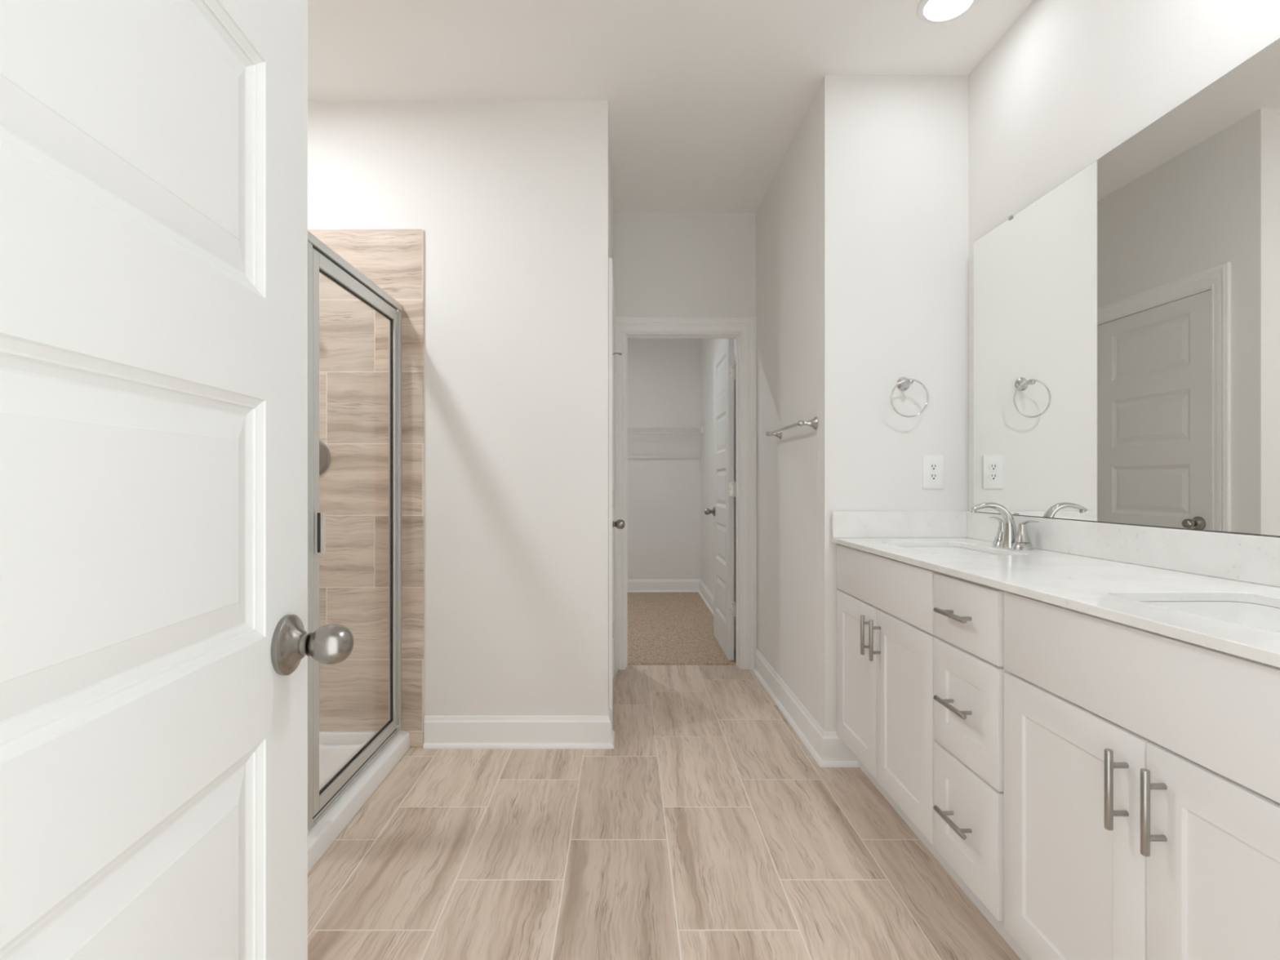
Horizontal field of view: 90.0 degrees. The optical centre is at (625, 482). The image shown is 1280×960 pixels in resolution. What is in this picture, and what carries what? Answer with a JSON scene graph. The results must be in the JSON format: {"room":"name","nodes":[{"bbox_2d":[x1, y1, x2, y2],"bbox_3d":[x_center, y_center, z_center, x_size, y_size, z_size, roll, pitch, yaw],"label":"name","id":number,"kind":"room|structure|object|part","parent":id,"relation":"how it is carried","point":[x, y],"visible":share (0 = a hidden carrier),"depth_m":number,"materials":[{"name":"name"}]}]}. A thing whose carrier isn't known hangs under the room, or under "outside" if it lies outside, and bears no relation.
{"room":"bathroom","nodes":[
{"label":"bathroom","id":0,"kind":"room"},
{"bbox_2d":[307,229,423,746],"bbox_3d":[-1.366,0.025,2.729,1.008,2.206,0.012,0,0,0],"label":"tiled wall","id":1,"kind":"structure","parent":0,"point":[353,336],"depth_m":2.72,"materials":[{"name":"beige tile"}]},
{"bbox_2d":[319,440,330,475],"bbox_3d":[-1.338,-0.104,2.694,0.168,0.168,0.058,0,0,0],"label":"shower valve","id":2,"kind":"object","parent":1,"relation":"attached to","point":[324,453],"visible":0.25,"depth_m":2.71,"materials":[{"name":"silver metal"}]},
{"bbox_2d":[307,101,608,721],"bbox_3d":[-1.022,-0.251,2.785,1.895,2.757,0.100,0,0,0],"label":"wall","id":3,"kind":"structure","parent":0,"point":[509,200],"depth_m":2.73,"materials":[{"name":"paint"}]},
{"bbox_2d":[422,704,614,749],"bbox_3d":[-0.453,1.062,2.790,0.810,0.131,0.164,0,0,0],"label":"baseboard","id":4,"kind":"structure","parent":3,"relation":"attached to","point":[440,732],"depth_m":2.72,"materials":[{"name":"wood"}]},
{"bbox_2d":[608,130,613,263],"bbox_3d":[-0.125,-0.251,3.350,0.100,2.757,1.030,0,0,0],"label":"wall","id":5,"kind":"structure","parent":0,"point":[611,202],"depth_m":3.12,"materials":[{"name":"paint"}]},
{"bbox_2d":[608,257,615,711],"bbox_3d":[-0.117,0.061,3.316,0.117,2.134,0.894,0,0,0],"label":"door frame","id":6,"kind":"structure","parent":5,"relation":"attached to","point":[611,293],"depth_m":2.87,"materials":[{"name":"wood"}]},
{"bbox_2d":[612,352,625,638],"bbox_3d":[-0.097,0.104,3.320,0.187,2.027,0.708,0,0,0],"label":"door","id":7,"kind":"structure","parent":5,"relation":"in","point":[620,524],"depth_m":3.33,"materials":[{"name":"wood"}]},
{"bbox_2d":[627,338,700,579],"bbox_3d":[-0.150,-0.251,6.600,2.100,2.757,0.100,0,0,0],"label":"wall","id":8,"kind":"structure","parent":0,"point":[664,375],"depth_m":6.55,"materials":[{"name":"paint"}]},
{"bbox_2d":[627,426,704,433],"bbox_3d":[-0.167,-0.510,6.388,1.861,0.070,0.322,0,0,0],"label":"wire shelf","id":9,"kind":"object","parent":8,"relation":"attached to","point":[702,428],"visible":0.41,"depth_m":6.25,"materials":[{"name":"white metal"}]},
{"bbox_3d":[-0.180,-0.534,6.540,1.830,0.006,0.006,0,0,0],"label":"rail","id":10,"kind":"part","parent":9,"relation":"part of","materials":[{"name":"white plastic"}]},
{"bbox_3d":[-0.180,-0.534,6.388,1.830,0.006,0.006,0,0,0],"label":"rail","id":11,"kind":"part","parent":9,"relation":"part of","materials":[{"name":"white plastic"}]},
{"bbox_3d":[-0.180,-0.483,6.255,1.830,0.016,0.016,0,0,0],"label":"hang rod","id":12,"kind":"part","parent":9,"relation":"part of","materials":[{"name":"white plastic"}]},
{"bbox_3d":[-0.180,-0.502,6.235,1.830,0.006,0.006,0,0,0],"label":"rail","id":13,"kind":"part","parent":9,"relation":"part of","materials":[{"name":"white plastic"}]},
{"bbox_3d":[-0.180,-0.534,6.235,1.830,0.006,0.006,0,0,0],"label":"rail","id":14,"kind":"part","parent":9,"relation":"part of","materials":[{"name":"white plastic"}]},
{"bbox_2d":[627,579,735,648],"bbox_3d":[-0.168,1.056,5.268,1.865,0.131,2.565,0,0,0],"label":"baseboard","id":15,"kind":"structure","parent":8,"relation":"attached to","point":[633,585],"depth_m":6.54,"materials":[{"name":"wood"}]},
{"bbox_2d":[307,665,1021,959],"bbox_3d":[-0.200,1.153,1.938,3.600,0.050,4.035,0,0,0],"label":"floor","id":16,"kind":"structure","parent":0,"point":[709,829],"depth_m":1.94,"materials":[{"name":"tile"}]},
{"bbox_2d":[307,730,409,872],"bbox_3d":[-1.387,1.091,1.917,0.940,0.072,1.609,0,0,0],"label":"shower pan","id":17,"kind":"object","parent":16,"relation":"on","point":[335,748],"visible":0.09,"depth_m":2.38,"materials":[{"name":"white plastic"}]},
{"bbox_2d":[307,231,402,833],"bbox_3d":[-0.962,0.150,1.917,0.055,1.808,1.611,0,0,0],"label":"shower door frame","id":18,"kind":"structure","parent":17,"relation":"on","point":[322,259],"depth_m":2.17,"materials":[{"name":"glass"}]},
{"bbox_3d":[-0.969,0.159,1.937,0.032,1.767,0.028,0,0,0],"label":"strike post","id":19,"kind":"part","parent":18,"relation":"part of","materials":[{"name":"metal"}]},
{"bbox_3d":[-0.944,0.155,1.983,0.020,0.127,0.024,0,0,0],"label":"handle","id":20,"kind":"part","parent":18,"relation":"part of","materials":[{"name":"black metal"}]},
{"bbox_3d":[-0.969,1.043,1.917,0.032,0.023,1.611,0,0,0],"label":"sill rail","id":21,"kind":"part","parent":18,"relation":"part of","materials":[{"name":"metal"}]},
{"bbox_3d":[-0.969,-0.740,1.917,0.040,0.029,1.611,0,0,0],"label":"header rail","id":22,"kind":"part","parent":18,"relation":"part of","materials":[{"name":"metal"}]},
{"bbox_2d":[836,544,962,889],"bbox_3d":[1.091,0.684,2.164,0.566,0.886,0.785,0,0,-1],"label":"vanity cabinet","id":23,"kind":"object","parent":16,"relation":"on","point":[885,606],"visible":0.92,"depth_m":2.06,"materials":[{"name":"paint"}]},
{"bbox_3d":[0.854,0.716,2.356,0.021,0.576,0.387,0,0,-1],"label":"door","id":24,"kind":"part","parent":23,"relation":"part of","materials":[{"name":"paint"}]},
{"bbox_3d":[0.826,0.524,2.199,0.038,0.135,0.012,0,0,-1],"label":"handle","id":25,"kind":"part","parent":23,"relation":"part of","materials":[{"name":"silver metal"}]},
{"bbox_3d":[0.827,0.524,2.123,0.038,0.135,0.012,0,0,-1],"label":"handle","id":26,"kind":"part","parent":23,"relation":"part of","materials":[{"name":"silver metal"}]},
{"bbox_3d":[0.857,0.716,1.966,0.021,0.576,0.387,0,0,-1],"label":"door","id":27,"kind":"part","parent":23,"relation":"part of","materials":[{"name":"paint"}]},
{"bbox_2d":[831,537,1279,667],"bbox_3d":[1.106,0.229,1.599,0.551,0.018,1.914,0,0,-1],"label":"countertop","id":28,"kind":"structure","parent":23,"relation":"on","point":[1108,589],"depth_m":1.35,"materials":[{"name":"stone"}]},
{"bbox_2d":[899,546,999,555],"bbox_3d":[1.084,0.311,2.154,0.350,0.146,0.504,0,0,-1],"label":"sink","id":29,"kind":"object","parent":28,"relation":"in","point":[940,550],"visible":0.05,"depth_m":2.37,"materials":[{"name":"white ceramic"}]},
{"bbox_2d":[968,502,1039,550],"bbox_3d":[1.293,0.143,2.165,0.203,0.152,0.202,0,0,40],"label":"faucet","id":30,"kind":"object","parent":28,"relation":"on","point":[1007,535],"visible":1,"depth_m":2.14,"materials":[{"name":"silver metal"}]},
{"bbox_3d":[1.236,0.128,2.156,0.156,0.123,0.039,0,0,-1],"label":"spout","id":31,"kind":"part","parent":30,"relation":"part of","materials":[{"name":"silver metal"}]},
{"bbox_3d":[1.302,0.159,2.236,0.047,0.074,0.099,0,0,-1],"label":"lever","id":32,"kind":"part","parent":30,"relation":"part of","materials":[{"name":"silver metal"}]},
{"bbox_3d":[1.302,0.208,2.210,0.065,0.022,0.065,0,0,-1],"label":"handle","id":33,"kind":"part","parent":30,"relation":"part of","materials":[{"name":"silver metal"}]},
{"bbox_3d":[1.295,0.184,2.156,0.057,0.070,0.057,0,0,-1],"label":"spout","id":34,"kind":"part","parent":30,"relation":"part of","materials":[{"name":"silver metal"}]},
{"bbox_3d":[1.304,0.208,2.102,0.065,0.022,0.065,0,0,-1],"label":"handle","id":35,"kind":"part","parent":30,"relation":"part of","materials":[{"name":"silver metal"}]},
{"bbox_3d":[1.304,0.159,2.076,0.047,0.074,0.099,0,0,-1],"label":"lever","id":36,"kind":"part","parent":30,"relation":"part of","materials":[{"name":"silver metal"}]},
{"bbox_2d":[1137,600,1279,633],"bbox_3d":[1.095,0.311,1.058,0.350,0.146,0.504,0,0,-1],"label":"sink","id":37,"kind":"object","parent":28,"relation":"in","point":[1260,616],"visible":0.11,"depth_m":1.27,"materials":[{"name":"white ceramic"}]},
{"bbox_2d":[933,572,1031,959],"bbox_3d":[1.096,0.684,1.611,0.566,0.886,0.319,0,0,-1],"label":"base cabinet","id":38,"kind":"object","parent":16,"relation":"on","point":[969,670],"visible":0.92,"depth_m":1.58,"materials":[{"name":"paint"}]},
{"bbox_3d":[0.832,0.336,1.620,0.038,0.012,0.142,0,0,-1],"label":"handle","id":39,"kind":"part","parent":38,"relation":"part of","materials":[{"name":"silver metal"}]},
{"bbox_3d":[0.832,0.859,1.620,0.038,0.012,0.142,0,0,-1],"label":"handle","id":40,"kind":"part","parent":38,"relation":"part of","materials":[{"name":"silver metal"}]},
{"bbox_3d":[0.832,0.568,1.620,0.038,0.012,0.142,0,0,-1],"label":"handle","id":41,"kind":"part","parent":38,"relation":"part of","materials":[{"name":"silver metal"}]},
{"bbox_3d":[0.861,0.859,1.615,0.021,0.290,0.300,0,0,-1],"label":"drawer","id":42,"kind":"part","parent":38,"relation":"part of","materials":[{"name":"paint"}]},
{"bbox_3d":[0.861,0.568,1.615,0.021,0.280,0.300,0,0,-1],"label":"drawer","id":43,"kind":"part","parent":38,"relation":"part of","materials":[{"name":"paint"}]},
{"bbox_3d":[0.861,0.336,1.615,0.021,0.172,0.300,0,0,-1],"label":"drawer","id":44,"kind":"part","parent":38,"relation":"part of","materials":[{"name":"paint"}]},
{"bbox_2d":[1004,591,1279,959],"bbox_3d":[1.102,0.684,1.057,0.566,0.886,0.786,0,0,-1],"label":"vanity cabinet","id":45,"kind":"object","parent":16,"relation":"on","point":[1142,766],"visible":1,"depth_m":1.08,"materials":[{"name":"paint"}]},
{"bbox_3d":[0.865,0.716,1.250,0.021,0.576,0.388,0,0,-1],"label":"door","id":46,"kind":"part","parent":45,"relation":"part of","materials":[{"name":"paint"}]},
{"bbox_3d":[0.837,0.524,1.093,0.038,0.135,0.012,0,0,-1],"label":"handle","id":47,"kind":"part","parent":45,"relation":"part of","materials":[{"name":"silver metal"}]},
{"bbox_3d":[0.838,0.524,1.017,0.038,0.135,0.012,0,0,-1],"label":"handle","id":48,"kind":"part","parent":45,"relation":"part of","materials":[{"name":"silver metal"}]},
{"bbox_3d":[0.869,0.716,0.860,0.021,0.576,0.388,0,0,-1],"label":"door","id":49,"kind":"part","parent":45,"relation":"part of","materials":[{"name":"paint"}]},
{"bbox_2d":[307,0,1032,213],"bbox_3d":[-0.200,-1.679,3.275,3.800,0.100,6.950,0,0,0],"label":"ceiling","id":50,"kind":"structure","parent":0,"point":[707,100],"depth_m":2.46,"materials":[{"name":"paint"}]},
{"bbox_2d":[916,0,978,23],"bbox_3d":[1.095,-1.624,2.172,0.194,0.008,0.194,0,0,0],"label":"recessed light","id":51,"kind":"object","parent":50,"relation":"in","point":[931,11],"visible":1,"depth_m":2.20,"materials":[{"name":"white plastic"}]},
{"bbox_2d":[627,592,735,665],"bbox_3d":[-0.150,1.149,5.303,2.100,0.058,2.693,0,0,0],"label":"carpet","id":52,"kind":"object","parent":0,"point":[664,628],"visible":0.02,"depth_m":4.78,"materials":[{"name":"beige carpet"}]},
{"bbox_2d":[613,213,755,316],"bbox_3d":[-0.100,-0.251,3.925,2.200,2.757,0.120,0,0,0],"label":"wall","id":53,"kind":"structure","parent":0,"point":[665,264],"depth_m":3.87,"materials":[{"name":"paint"}]},
{"bbox_2d":[615,316,756,670],"bbox_3d":[0.345,0.067,3.914,0.884,2.122,0.144,0,0,0],"label":"door frame","id":54,"kind":"structure","parent":53,"relation":"attached to","point":[747,326],"depth_m":3.85,"materials":[{"name":"wood"}]},
{"bbox_2d":[704,338,735,660],"bbox_3d":[0.662,0.103,4.341,0.187,2.022,0.684,0,0,0],"label":"door","id":55,"kind":"structure","parent":53,"relation":"in","point":[724,368],"depth_m":4.20,"materials":[{"name":"wood"}]},
{"bbox_3d":[0.634,0.211,4.621,0.022,0.069,0.069,0,0,0],"label":"knob","id":56,"kind":"part","parent":55,"relation":"part of","materials":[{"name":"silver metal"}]},
{"bbox_2d":[700,91,817,721],"bbox_3d":[0.882,-0.251,4.605,0.235,2.757,3.890,0,0,0],"label":"wall","id":57,"kind":"structure","parent":0,"point":[786,216],"depth_m":3.17,"materials":[{"name":"paint"}]},
{"bbox_2d":[765,416,817,439],"bbox_3d":[0.755,-0.247,2.967,0.083,0.056,0.646,0,0,0],"label":"towel bar","id":58,"kind":"object","parent":57,"relation":"attached to","point":[813,423],"visible":1,"depth_m":2.74,"materials":[{"name":"silver metal"}]},
{"bbox_3d":[0.765,-0.247,3.262,0.053,0.056,0.056,0,0,0],"label":"wall post","id":59,"kind":"part","parent":58,"relation":"part of","materials":[{"name":"silver metal"}]},
{"bbox_3d":[0.770,-0.247,2.672,0.053,0.056,0.056,0,0,0],"label":"wall post","id":60,"kind":"part","parent":58,"relation":"part of","materials":[{"name":"silver metal"}]},
{"bbox_2d":[752,648,858,767],"bbox_3d":[0.847,1.062,3.189,0.173,0.131,1.313,0,0,0],"label":"baseboard","id":61,"kind":"structure","parent":57,"relation":"attached to","point":[828,749],"depth_m":2.79,"materials":[{"name":"wood"}]},
{"bbox_2d":[817,75,968,731],"bbox_3d":[1.149,-0.251,2.610,0.703,2.757,0.100,0,0,0],"label":"wall","id":62,"kind":"structure","parent":0,"point":[893,150],"depth_m":2.56,"materials":[{"name":"paint"}]},
{"bbox_2d":[831,511,969,537],"bbox_3d":[1.097,0.167,2.546,0.551,0.104,0.020,0,0,-1],"label":"backsplash","id":63,"kind":"structure","parent":62,"relation":"attached to","point":[845,524],"depth_m":2.54,"materials":[{"name":"stone"}]},
{"bbox_2d":[890,377,928,417],"bbox_3d":[1.108,-0.337,2.522,0.149,0.167,0.077,0,0,0],"label":"towel ring","id":64,"kind":"object","parent":62,"relation":"attached to","point":[903,384],"visible":1,"depth_m":2.50,"materials":[{"name":"silver metal"}]},
{"bbox_2d":[922,454,943,488],"bbox_3d":[1.228,-0.042,2.556,0.083,0.135,0.008,0,0,0],"label":"electrical outlet","id":65,"kind":"object","parent":62,"relation":"attached to","point":[932,464],"visible":1,"depth_m":2.55,"materials":[{"name":"white plastic"}]},
{"bbox_2d":[928,472,937,480],"bbox_3d":[1.228,-0.022,2.553,0.034,0.034,0.002,0,0,0],"label":"receptacle","id":66,"kind":"object","parent":65,"relation":"attached to","point":[932,476],"depth_m":2.55,"materials":[{"name":"white plastic"}]},
{"bbox_2d":[928,462,937,471],"bbox_3d":[1.228,-0.061,2.553,0.034,0.034,0.002,0,0,0],"label":"receptacle","id":67,"kind":"object","parent":65,"relation":"attached to","point":[932,466],"depth_m":2.55,"materials":[{"name":"white plastic"}]},
{"bbox_2d":[968,0,1279,537],"bbox_3d":[1.436,-0.251,1.236,0.100,2.757,2.850,0,0,-1],"label":"wall","id":68,"kind":"structure","parent":0,"point":[1068,82],"depth_m":1.96,"materials":[{"name":"paint"}]},
{"bbox_2d":[967,511,1279,586],"bbox_3d":[1.372,0.167,1.591,0.020,0.104,1.893,0,0,-1],"label":"backsplash","id":69,"kind":"structure","parent":68,"relation":"attached to","point":[1251,558],"depth_m":1.64,"materials":[{"name":"stone"}]},
{"bbox_2d":[973,38,1279,536],"bbox_3d":[1.368,-0.411,1.572,0.008,1.050,1.825,0,0,-1],"label":"wall mirror","id":70,"kind":"object","parent":68,"relation":"attached to","point":[1126,318],"visible":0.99,"depth_m":1.66,"materials":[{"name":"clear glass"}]},
{"bbox_3d":[0.240,-0.251,-0.020,2.520,2.757,0.120,0,0,0],"label":"wall","id":71,"kind":"structure","parent":0,"visible":0},
{"bbox_2d":[0,0,354,959],"bbox_3d":[-0.395,0.101,0.420,0.187,2.030,0.772,0,0,-3],"label":"door","id":72,"kind":"structure","parent":71,"relation":"in","point":[156,644],"depth_m":0.53,"materials":[{"name":"wood"}]},
{"bbox_3d":[-0.386,0.189,0.746,0.022,0.069,0.069,0,0,-3],"label":"knob","id":73,"kind":"part","parent":72,"relation":"part of","materials":[{"name":"silver metal"}]}
]}

